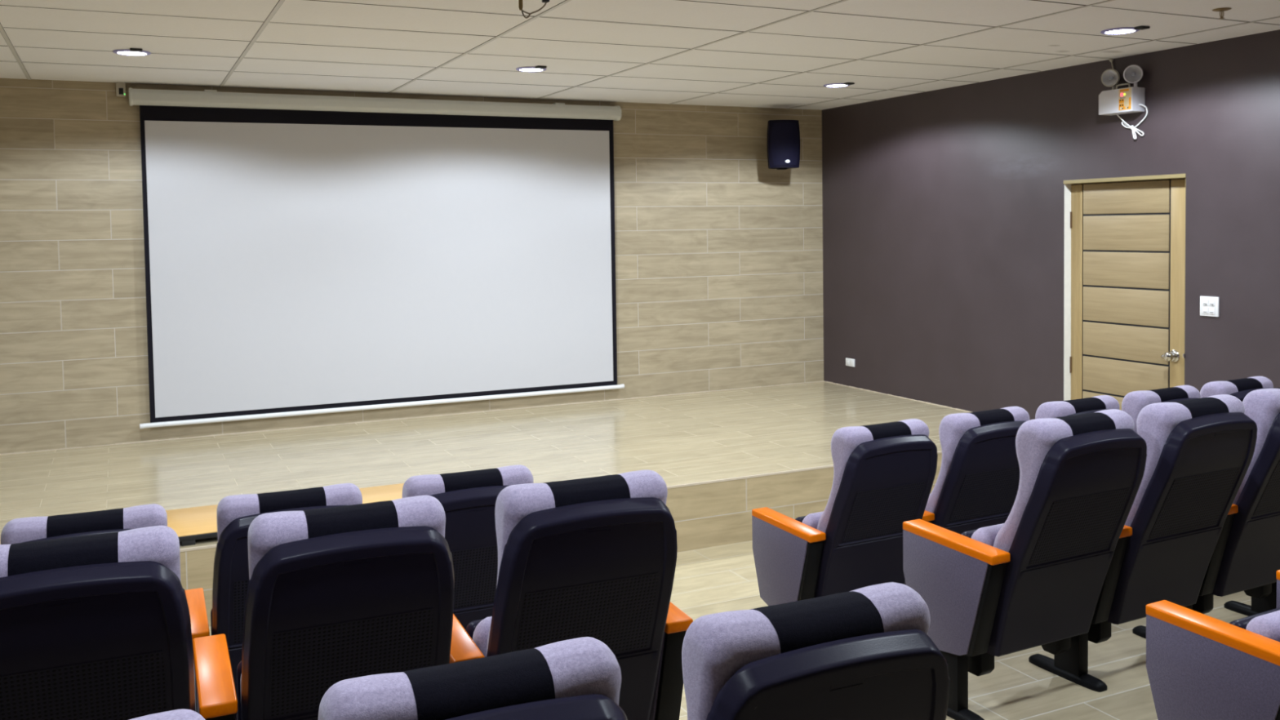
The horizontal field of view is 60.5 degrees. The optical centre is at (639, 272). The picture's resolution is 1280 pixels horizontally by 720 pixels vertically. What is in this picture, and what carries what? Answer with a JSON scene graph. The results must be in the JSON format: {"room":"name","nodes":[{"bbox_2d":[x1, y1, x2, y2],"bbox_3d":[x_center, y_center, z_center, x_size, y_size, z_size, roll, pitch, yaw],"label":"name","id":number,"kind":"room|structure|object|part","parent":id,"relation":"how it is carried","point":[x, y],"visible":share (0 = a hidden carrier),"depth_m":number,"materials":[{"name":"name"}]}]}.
{"room":"lecture hall","nodes":[
{"label":"lecture hall","id":0,"kind":"room"},
{"bbox_2d":[0,78,823,453],"bbox_3d":[-1.989,0.119,8.256,8.300,3.121,0.150,-2,3,-25],"label":"wall","id":1,"kind":"structure","parent":0,"point":[719,251],"depth_m":8.58,"materials":[{"name":"beige tile"}]},
{"bbox_2d":[115,82,125,97],"bbox_3d":[-3.494,-1.235,7.382,0.058,0.094,0.043,-2,3,-25],"label":"controller","id":2,"kind":"object","parent":1,"relation":"attached to","point":[120,86],"visible":1,"depth_m":7.37,"materials":[{"name":"beige plastic"}]},
{"bbox_2d":[128,87,624,429],"bbox_3d":[-1.785,-0.149,8.200,3.629,2.318,0.108,-2,3,-25],"label":"projection screen","id":3,"kind":"object","parent":1,"relation":"attached to","point":[304,254],"visible":1,"depth_m":8.10,"materials":[{"name":"white fabric"}]},
{"bbox_3d":[-1.806,-1.244,8.148,3.585,0.111,0.102,-2,3,-25],"label":"casing","id":4,"kind":"part","parent":3,"relation":"part of","materials":[{"name":"white metal"}]},
{"bbox_2d":[0,381,821,454],"bbox_3d":[-1.941,1.105,8.228,8.000,0.007,0.006,-2,3,-25],"label":"trim","id":5,"kind":"structure","parent":1,"relation":"attached to","point":[814,381],"depth_m":8.18,"materials":[{"name":"beige wood"}]},
{"bbox_2d":[766,120,799,169],"bbox_3d":[1.208,-1.097,9.460,0.278,0.413,0.383,-1,2,-8],"label":"wall speaker","id":6,"kind":"object","parent":1,"relation":"attached to","point":[783,140],"visible":1,"depth_m":9.29,"materials":[{"name":"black plastic"}]},
{"bbox_2d":[0,0,1279,110],"bbox_3d":[0.080,-1.192,3.127,8.588,0.083,10.800,-2,3,-25],"label":"ceiling","id":7,"kind":"structure","parent":0,"point":[777,54],"depth_m":6.05,"materials":[{"name":"white"}]},
{"bbox_2d":[112,48,151,56],"bbox_3d":[-2.838,-1.233,6.128,0.196,0.012,0.248,-2,3,-25],"label":"recessed light","id":8,"kind":"object","parent":7,"relation":"in","point":[132,51],"visible":1,"depth_m":6.13,"materials":[{"name":"white plastic"}]},
{"bbox_2d":[117,51,146,55],"bbox_3d":[-2.849,-1.235,6.152,0.153,0.004,0.153,-2,3,-25],"label":"diffuser","id":9,"kind":"object","parent":8,"relation":"attached to","point":[125,53],"depth_m":6.16,"materials":[{"name":"white plastic"}]},
{"bbox_2d":[515,65,546,71],"bbox_3d":[-0.686,-1.302,7.005,0.196,0.012,0.248,-2,3,-25],"label":"recessed light","id":10,"kind":"object","parent":7,"relation":"in","point":[537,68],"visible":1,"depth_m":6.99,"materials":[{"name":"white"}]},
{"bbox_2d":[520,68,542,71],"bbox_3d":[-0.697,-1.304,7.028,0.153,0.004,0.153,-2,3,-25],"label":"diffuser","id":11,"kind":"object","parent":10,"relation":"attached to","point":[521,69],"depth_m":7.03,"materials":[{"name":"white plastic"}]},
{"bbox_2d":[518,0,549,18],"bbox_3d":[-0.457,-1.151,4.701,0.139,0.123,0.030,-2,3,-25],"label":"hanging cable","id":12,"kind":"object","parent":7,"relation":"hanging from","point":[520,2],"visible":1,"depth_m":4.69,"materials":[{"name":"beige metal"}]},
{"bbox_2d":[823,82,854,87],"bbox_3d":[1.459,-1.378,8.044,0.196,0.012,0.248,-2,3,-25],"label":"recessed light","id":13,"kind":"object","parent":7,"relation":"in","point":[846,84],"visible":1,"depth_m":8.03,"materials":[{"name":"white"}]},
{"bbox_2d":[826,84,847,87],"bbox_3d":[1.447,-1.379,8.067,0.153,0.004,0.153,-2,3,-25],"label":"diffuser","id":14,"kind":"object","parent":13,"relation":"attached to","point":[827,86],"depth_m":8.09,"materials":[{"name":"white plastic"}]},
{"bbox_2d":[1100,26,1150,35],"bbox_3d":[2.602,-1.303,5.895,0.196,0.012,0.248,-2,3,-25],"label":"recessed light","id":15,"kind":"object","parent":7,"relation":"in","point":[1115,31],"visible":1,"depth_m":5.88,"materials":[{"name":"white plastic"}]},
{"bbox_2d":[1105,29,1135,34],"bbox_3d":[2.590,-1.304,5.918,0.153,0.004,0.153,-2,3,-25],"label":"diffuser","id":16,"kind":"object","parent":15,"relation":"attached to","point":[1107,31],"depth_m":5.91,"materials":[{"name":"white plastic"}]},
{"bbox_2d":[1212,7,1231,18],"bbox_3d":[2.841,-1.265,5.356,0.084,0.048,0.084,-2,3,-25],"label":"sprinkler","id":17,"kind":"object","parent":7,"relation":"attached to","point":[1222,10],"visible":1,"depth_m":5.35,"materials":[{"name":"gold metal"}]},
{"bbox_3d":[2.841,-1.262,5.356,0.030,0.038,0.006,-2,3,-25],"label":"sprinkler frame","id":18,"kind":"part","parent":17,"relation":"part of","materials":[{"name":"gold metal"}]},
{"bbox_2d":[208,540,1219,719],"bbox_3d":[0.388,1.705,3.377,8.000,0.100,10.800,-2,3,-25],"label":"floor","id":19,"kind":"structure","parent":0,"point":[722,578],"depth_m":5.54,"materials":[{"name":"tile"}]},
{"bbox_2d":[0,503,167,544],"bbox_3d":[-1.702,1.186,3.326,0.559,1.004,0.571,-2,3,-24],"label":"seat","id":20,"kind":"object","parent":19,"relation":"on","point":[30,529],"visible":0.24,"depth_m":3.12,"materials":[{"name":"black fabric"}]},
{"bbox_3d":[-1.598,0.810,3.174,0.195,0.238,0.146,-2,3,-24],"label":"headrest panel","id":21,"kind":"part","parent":20,"relation":"part of","materials":[{"name":"black fabric"}]},
{"bbox_2d":[184,483,362,698],"bbox_3d":[-1.186,1.168,3.558,0.559,1.004,0.571,-2,3,-24],"label":"seat","id":22,"kind":"object","parent":19,"relation":"on","point":[235,513],"visible":0.36,"depth_m":3.32,"materials":[{"name":"black plastic"}]},
{"bbox_3d":[-1.105,0.956,3.468,0.427,0.574,0.263,-2,3,-24],"label":"backrest","id":23,"kind":"part","parent":22,"relation":"part of","materials":[{"name":"grey fabric"}]},
{"bbox_3d":[-1.082,0.792,3.405,0.195,0.238,0.146,-2,3,-24],"label":"headrest panel","id":24,"kind":"part","parent":22,"relation":"part of","materials":[{"name":"black fabric"}]},
{"bbox_2d":[402,464,533,630],"bbox_3d":[-0.630,1.149,3.808,0.645,1.004,0.571,-2,3,-24],"label":"seat","id":25,"kind":"object","parent":19,"relation":"on","point":[468,499],"visible":0.27,"depth_m":3.58,"materials":[{"name":"black fabric"}]},
{"bbox_3d":[-0.589,0.938,3.700,0.427,0.574,0.263,-2,3,-24],"label":"backrest","id":26,"kind":"part","parent":25,"relation":"part of","materials":[{"name":"grey fabric"}]},
{"bbox_3d":[-0.566,0.775,3.637,0.195,0.238,0.146,-2,3,-24],"label":"headrest panel","id":27,"kind":"part","parent":25,"relation":"part of","materials":[{"name":"black fabric"}]},
{"bbox_2d":[0,381,968,626],"bbox_3d":[-1.315,1.341,6.929,8.000,0.374,2.904,-2,3,-25],"label":"stage","id":28,"kind":"object","parent":19,"relation":"on","point":[721,456],"visible":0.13,"depth_m":6.90,"materials":[{"name":"tile"}]},
{"bbox_2d":[165,483,404,546],"bbox_3d":[-1.791,1.201,5.451,1.932,0.048,0.548,-2,3,-25],"label":"board","id":29,"kind":"object","parent":28,"relation":"on","point":[189,524],"visible":0.28,"depth_m":5.35,"materials":[{"name":"wood"}]},
{"bbox_2d":[751,418,937,605],"bbox_3d":[0.854,1.097,4.534,0.559,1.004,0.571,-2,3,-28],"label":"seat","id":30,"kind":"object","parent":19,"relation":"on","point":[884,473],"visible":0.84,"depth_m":4.38,"materials":[{"name":"grey fabric"}]},
{"bbox_3d":[0.571,1.215,4.487,0.006,0.367,0.388,-2,3,-28],"label":"panel","id":31,"kind":"part","parent":30,"relation":"part of","materials":[{"name":"grey fabric"}]},
{"bbox_2d":[802,511,822,528],"bbox_3d":[0.864,1.176,4.614,0.452,0.389,0.132,-2,3,-28],"label":"seat cushion","id":32,"kind":"object","parent":30,"relation":"on","point":[811,520],"depth_m":4.48,"materials":[{"name":"grey fabric"}]},
{"bbox_3d":[0.940,0.884,4.449,0.427,0.574,0.263,-2,3,-28],"label":"backrest","id":33,"kind":"part","parent":30,"relation":"part of","materials":[{"name":"grey fabric"}]},
{"bbox_3d":[0.966,0.720,4.388,0.195,0.238,0.146,-2,3,-28],"label":"headrest panel","id":34,"kind":"part","parent":30,"relation":"part of","materials":[{"name":"black fabric"}]},
{"bbox_2d":[904,406,1030,585],"bbox_3d":[1.355,1.078,4.798,0.559,1.004,0.571,-2,3,-28],"label":"seat","id":35,"kind":"object","parent":19,"relation":"on","point":[976,486],"visible":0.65,"depth_m":4.58,"materials":[{"name":"black fabric"}]},
{"bbox_3d":[1.440,0.865,4.714,0.427,0.574,0.263,-2,3,-28],"label":"backrest","id":36,"kind":"part","parent":35,"relation":"part of","materials":[{"name":"grey fabric"}]},
{"bbox_3d":[1.467,0.702,4.653,0.195,0.238,0.146,-2,3,-28],"label":"headrest panel","id":37,"kind":"part","parent":35,"relation":"part of","materials":[{"name":"black fabric"}]},
{"bbox_2d":[1035,395,1119,418],"bbox_3d":[1.855,1.059,5.063,0.559,1.004,0.571,-2,3,-28],"label":"seat","id":38,"kind":"object","parent":19,"relation":"on","point":[1087,405],"visible":0.17,"depth_m":4.84,"materials":[{"name":"black fabric"}]},
{"bbox_3d":[1.967,0.683,4.917,0.195,0.238,0.146,-2,3,-28],"label":"headrest panel","id":39,"kind":"part","parent":38,"relation":"part of","materials":[{"name":"black fabric"}]},
{"bbox_2d":[1121,385,1200,433],"bbox_3d":[2.355,1.041,5.328,0.559,1.004,0.571,-2,3,-28],"label":"seat","id":40,"kind":"object","parent":19,"relation":"on","point":[1133,402],"visible":0.21,"depth_m":5.10,"materials":[{"name":"black fabric"}]},
{"bbox_3d":[2.467,0.664,5.182,0.195,0.238,0.146,-2,3,-28],"label":"headrest panel","id":41,"kind":"part","parent":40,"relation":"part of","materials":[{"name":"black fabric"}]},
{"bbox_2d":[1200,376,1273,402],"bbox_3d":[2.894,1.021,5.613,0.645,1.004,0.571,-2,3,-28],"label":"seat","id":42,"kind":"object","parent":19,"relation":"on","point":[1239,388],"visible":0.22,"depth_m":5.36,"materials":[{"name":"black fabric"}]},
{"bbox_3d":[2.968,0.646,5.447,0.195,0.238,0.146,-2,3,-28],"label":"headrest panel","id":43,"kind":"part","parent":42,"relation":"part of","materials":[{"name":"black fabric"}]},
{"bbox_2d":[822,29,1279,420],"bbox_3d":[4.045,0.168,5.067,0.150,3.121,10.800,-2,3,-25],"label":"wall","id":44,"kind":"structure","parent":0,"point":[944,209],"depth_m":7.72,"materials":[{"name":"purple paint"}]},
{"bbox_2d":[845,357,854,367],"bbox_3d":[1.834,0.780,9.569,0.012,0.068,0.124,-2,3,-25],"label":"wall outlet","id":45,"kind":"object","parent":44,"relation":"attached to","point":[849,362],"visible":1,"depth_m":9.56,"materials":[{"name":"white plastic"}]},
{"bbox_2d":[824,381,972,412],"bbox_3d":[2.288,1.026,8.638,0.009,0.007,2.902,-2,3,-25],"label":"trim","id":46,"kind":"structure","parent":44,"relation":"attached to","point":[824,381],"depth_m":8.92,"materials":[{"name":"beige wood"}]},
{"bbox_2d":[1098,58,1147,139],"bbox_3d":[3.012,-1.092,6.832,0.123,0.524,0.297,-2,3,-25],"label":"emergency light","id":47,"kind":"object","parent":44,"relation":"attached to","point":[1129,100],"visible":1,"depth_m":6.79,"materials":[{"name":"white plastic"}]},
{"bbox_3d":[3.006,-1.159,6.826,0.010,0.039,0.108,-2,3,-25],"label":"carry handle","id":48,"kind":"part","parent":47,"relation":"part of","materials":[{"name":"beige plastic"}]},
{"bbox_3d":[3.057,-0.935,6.815,0.055,0.211,0.217,-2,3,-25],"label":"power cord","id":49,"kind":"part","parent":47,"relation":"part of","materials":[{"name":"white plastic"}]},
{"bbox_2d":[1063,173,1186,410],"bbox_3d":[3.122,0.425,7.011,0.162,2.068,0.936,-2,3,-25],"label":"door","id":50,"kind":"structure","parent":44,"relation":"in","point":[1124,242],"depth_m":7.02,"materials":[{"name":"beige wood"}]},
{"bbox_3d":[3.231,0.508,6.691,0.073,0.072,0.085,-2,3,-25],"label":"knob","id":51,"kind":"part","parent":50,"relation":"part of","materials":[{"name":"silver metal"}]},
{"bbox_2d":[1200,296,1218,316],"bbox_3d":[3.321,0.195,6.399,0.016,0.116,0.120,-2,3,-25],"label":"light switch","id":52,"kind":"object","parent":44,"relation":"attached to","point":[1209,305],"visible":1,"depth_m":6.39,"materials":[{"name":"white plastic"}]},
{"bbox_2d":[946,591,1251,719],"bbox_3d":[1.484,1.647,1.071,8.000,0.183,5.700,-2,3,-25],"label":"floor","id":53,"kind":"structure","parent":0,"point":[1016,688],"depth_m":3.81,"materials":[{"name":"tile"}]},
{"bbox_2d":[0,525,195,719],"bbox_3d":[-1.275,1.036,2.397,0.559,1.004,0.571,-2,3,-24],"label":"seat","id":54,"kind":"object","parent":53,"relation":"on","point":[98,626],"visible":0.98,"depth_m":2.21,"materials":[{"name":"black fabric"}]},
{"bbox_3d":[-1.171,0.660,2.244,0.195,0.238,0.146,-2,3,-24],"label":"headrest panel","id":55,"kind":"part","parent":54,"relation":"part of","materials":[{"name":"black fabric"}]},
{"bbox_3d":[-1.194,0.823,2.308,0.427,0.574,0.263,-2,3,-24],"label":"backrest","id":56,"kind":"part","parent":54,"relation":"part of","materials":[{"name":"grey fabric"}]},
{"bbox_2d":[128,708,205,719],"bbox_3d":[-0.855,1.068,1.496,0.559,1.004,0.571,-2,3,-24],"label":"seat","id":57,"kind":"object","parent":53,"relation":"on","point":[177,714],"visible":1,"depth_m":1.41,"materials":[{"name":"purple fabric"}]},
{"bbox_2d":[192,495,454,719],"bbox_3d":[-0.759,1.018,2.629,0.559,1.004,0.571,-2,3,-24],"label":"seat","id":58,"kind":"object","parent":53,"relation":"on","point":[335,594],"visible":0.94,"depth_m":2.42,"materials":[{"name":"black fabric"}]},
{"bbox_3d":[-1.045,1.136,2.602,0.006,0.367,0.388,-2,3,-24],"label":"panel","id":59,"kind":"part","parent":58,"relation":"part of","materials":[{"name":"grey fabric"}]},
{"bbox_3d":[-0.678,0.806,2.539,0.427,0.574,0.263,-2,3,-24],"label":"backrest","id":60,"kind":"part","parent":58,"relation":"part of","materials":[{"name":"grey fabric"}]},
{"bbox_3d":[-0.655,0.643,2.476,0.195,0.238,0.146,-2,3,-24],"label":"headrest panel","id":61,"kind":"part","parent":58,"relation":"part of","materials":[{"name":"black fabric"}]},
{"bbox_2d":[318,636,627,719],"bbox_3d":[-0.339,1.051,1.728,0.559,1.004,0.571,-2,3,-24],"label":"seat","id":62,"kind":"object","parent":53,"relation":"on","point":[580,678],"visible":1,"depth_m":1.53,"materials":[{"name":"black fabric"}]},
{"bbox_3d":[-0.235,0.675,1.575,0.195,0.238,0.146,-2,3,-24],"label":"headrest panel","id":63,"kind":"part","parent":62,"relation":"part of","materials":[{"name":"black fabric"}]},
{"bbox_2d":[448,470,693,719],"bbox_3d":[-0.203,1.000,2.879,0.645,1.004,0.571,-2,3,-24],"label":"seat","id":64,"kind":"object","parent":53,"relation":"on","point":[595,557],"visible":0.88,"depth_m":2.67,"materials":[{"name":"black plastic"}]},
{"bbox_2d":[472,616,492,657],"bbox_3d":[-0.228,1.080,2.941,0.452,0.389,0.132,-2,3,-24],"label":"seat cushion","id":65,"kind":"object","parent":64,"relation":"on","point":[481,628],"depth_m":2.81,"materials":[{"name":"grey fabric"}]},
{"bbox_3d":[-0.162,0.788,2.771,0.427,0.574,0.263,-2,3,-24],"label":"backrest","id":66,"kind":"part","parent":64,"relation":"part of","materials":[{"name":"grey fabric"}]},
{"bbox_3d":[-0.139,0.625,2.708,0.195,0.238,0.146,-2,3,-24],"label":"headrest panel","id":67,"kind":"part","parent":64,"relation":"part of","materials":[{"name":"black fabric"}]},
{"bbox_3d":[-0.012,1.101,3.065,0.006,0.367,0.388,-2,3,-24],"label":"panel","id":68,"kind":"part","parent":64,"relation":"part of","materials":[{"name":"grey fabric"}]},
{"bbox_2d":[681,582,949,719],"bbox_3d":[0.217,1.032,1.978,0.645,1.004,0.571,-2,3,-24],"label":"seat","id":69,"kind":"object","parent":53,"relation":"on","point":[865,653],"visible":1,"depth_m":1.73,"materials":[{"name":"black paint"}]},
{"bbox_3d":[0.281,0.658,1.807,0.195,0.238,0.146,-2,3,-24],"label":"headrest panel","id":70,"kind":"part","parent":69,"relation":"part of","materials":[{"name":"black fabric"}]},
{"bbox_2d":[902,408,1146,719],"bbox_3d":[1.279,0.946,3.636,0.559,1.004,0.571,-2,3,-28],"label":"seat","id":71,"kind":"object","parent":53,"relation":"on","point":[1034,578],"visible":1,"depth_m":3.50,"materials":[{"name":"black paint"}]},
{"bbox_3d":[0.995,1.064,3.589,0.006,0.367,0.388,-2,3,-28],"label":"panel","id":72,"kind":"part","parent":71,"relation":"part of","materials":[{"name":"grey fabric"}]},
{"bbox_2d":[971,523,1004,546],"bbox_3d":[1.288,1.025,3.716,0.452,0.389,0.132,-2,3,-28],"label":"seat cushion","id":73,"kind":"object","parent":71,"relation":"on","point":[987,535],"depth_m":3.58,"materials":[{"name":"grey fabric"}]},
{"bbox_3d":[1.364,0.733,3.551,0.427,0.574,0.263,-2,3,-28],"label":"backrest","id":74,"kind":"part","parent":71,"relation":"part of","materials":[{"name":"grey fabric"}]},
{"bbox_3d":[1.391,0.569,3.490,0.195,0.238,0.146,-2,3,-28],"label":"headrest panel","id":75,"kind":"part","parent":71,"relation":"part of","materials":[{"name":"black fabric"}]},
{"bbox_2d":[1028,394,1257,692],"bbox_3d":[1.779,0.927,3.900,0.559,1.004,0.571,-2,3,-28],"label":"seat","id":76,"kind":"object","parent":53,"relation":"on","point":[1200,451],"visible":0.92,"depth_m":3.74,"materials":[{"name":"black paint"}]},
{"bbox_3d":[1.865,0.714,3.816,0.427,0.574,0.263,-2,3,-28],"label":"backrest","id":77,"kind":"part","parent":76,"relation":"part of","materials":[{"name":"grey fabric"}]},
{"bbox_3d":[1.891,0.551,3.755,0.195,0.238,0.146,-2,3,-28],"label":"headrest panel","id":78,"kind":"part","parent":76,"relation":"part of","materials":[{"name":"black fabric"}]},
{"bbox_2d":[1132,387,1279,638],"bbox_3d":[2.279,0.908,4.165,0.559,1.004,0.571,-2,3,-28],"label":"seat","id":79,"kind":"object","parent":53,"relation":"on","point":[1246,556],"visible":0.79,"depth_m":4.00,"materials":[{"name":"black paint"}]},
{"bbox_3d":[2.365,0.696,4.080,0.427,0.574,0.263,-2,3,-28],"label":"backrest","id":80,"kind":"part","parent":79,"relation":"part of","materials":[{"name":"grey fabric"}]},
{"bbox_2d":[1146,600,1279,719],"bbox_3d":[1.723,0.975,2.797,0.559,1.004,0.571,-2,3,-28],"label":"seat","id":81,"kind":"object","parent":53,"relation":"on","point":[1199,666],"visible":1,"depth_m":2.76,"materials":[{"name":"black paint"}]},
{"bbox_2d":[1245,609,1279,641],"bbox_3d":[1.733,1.054,2.877,0.452,0.389,0.132,-2,3,-28],"label":"seat cushion","id":82,"kind":"object","parent":81,"relation":"on","point":[1266,624],"depth_m":2.75,"materials":[{"name":"grey fabric"}]},
{"bbox_2d":[1223,582,1276,616],"bbox_3d":[2.818,0.888,4.450,0.645,1.004,0.571,-2,3,-28],"label":"seat","id":83,"kind":"object","parent":53,"relation":"on","point":[1258,606],"visible":0.18,"depth_m":4.44,"materials":[{"name":"black paint"}]},
{"bbox_2d":[1275,569,1279,608],"bbox_3d":[2.262,0.955,3.082,0.645,1.004,0.571,-2,3,-28],"label":"seat","id":84,"kind":"object","parent":53,"relation":"on","point":[1277,573],"visible":0.71,"depth_m":3.17,"materials":[{"name":"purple fabric"}]},
{"bbox_3d":[1.940,1.075,3.015,0.006,0.367,0.388,-2,3,-28],"label":"panel","id":85,"kind":"part","parent":84,"relation":"part of","materials":[{"name":"grey fabric"}]}
]}

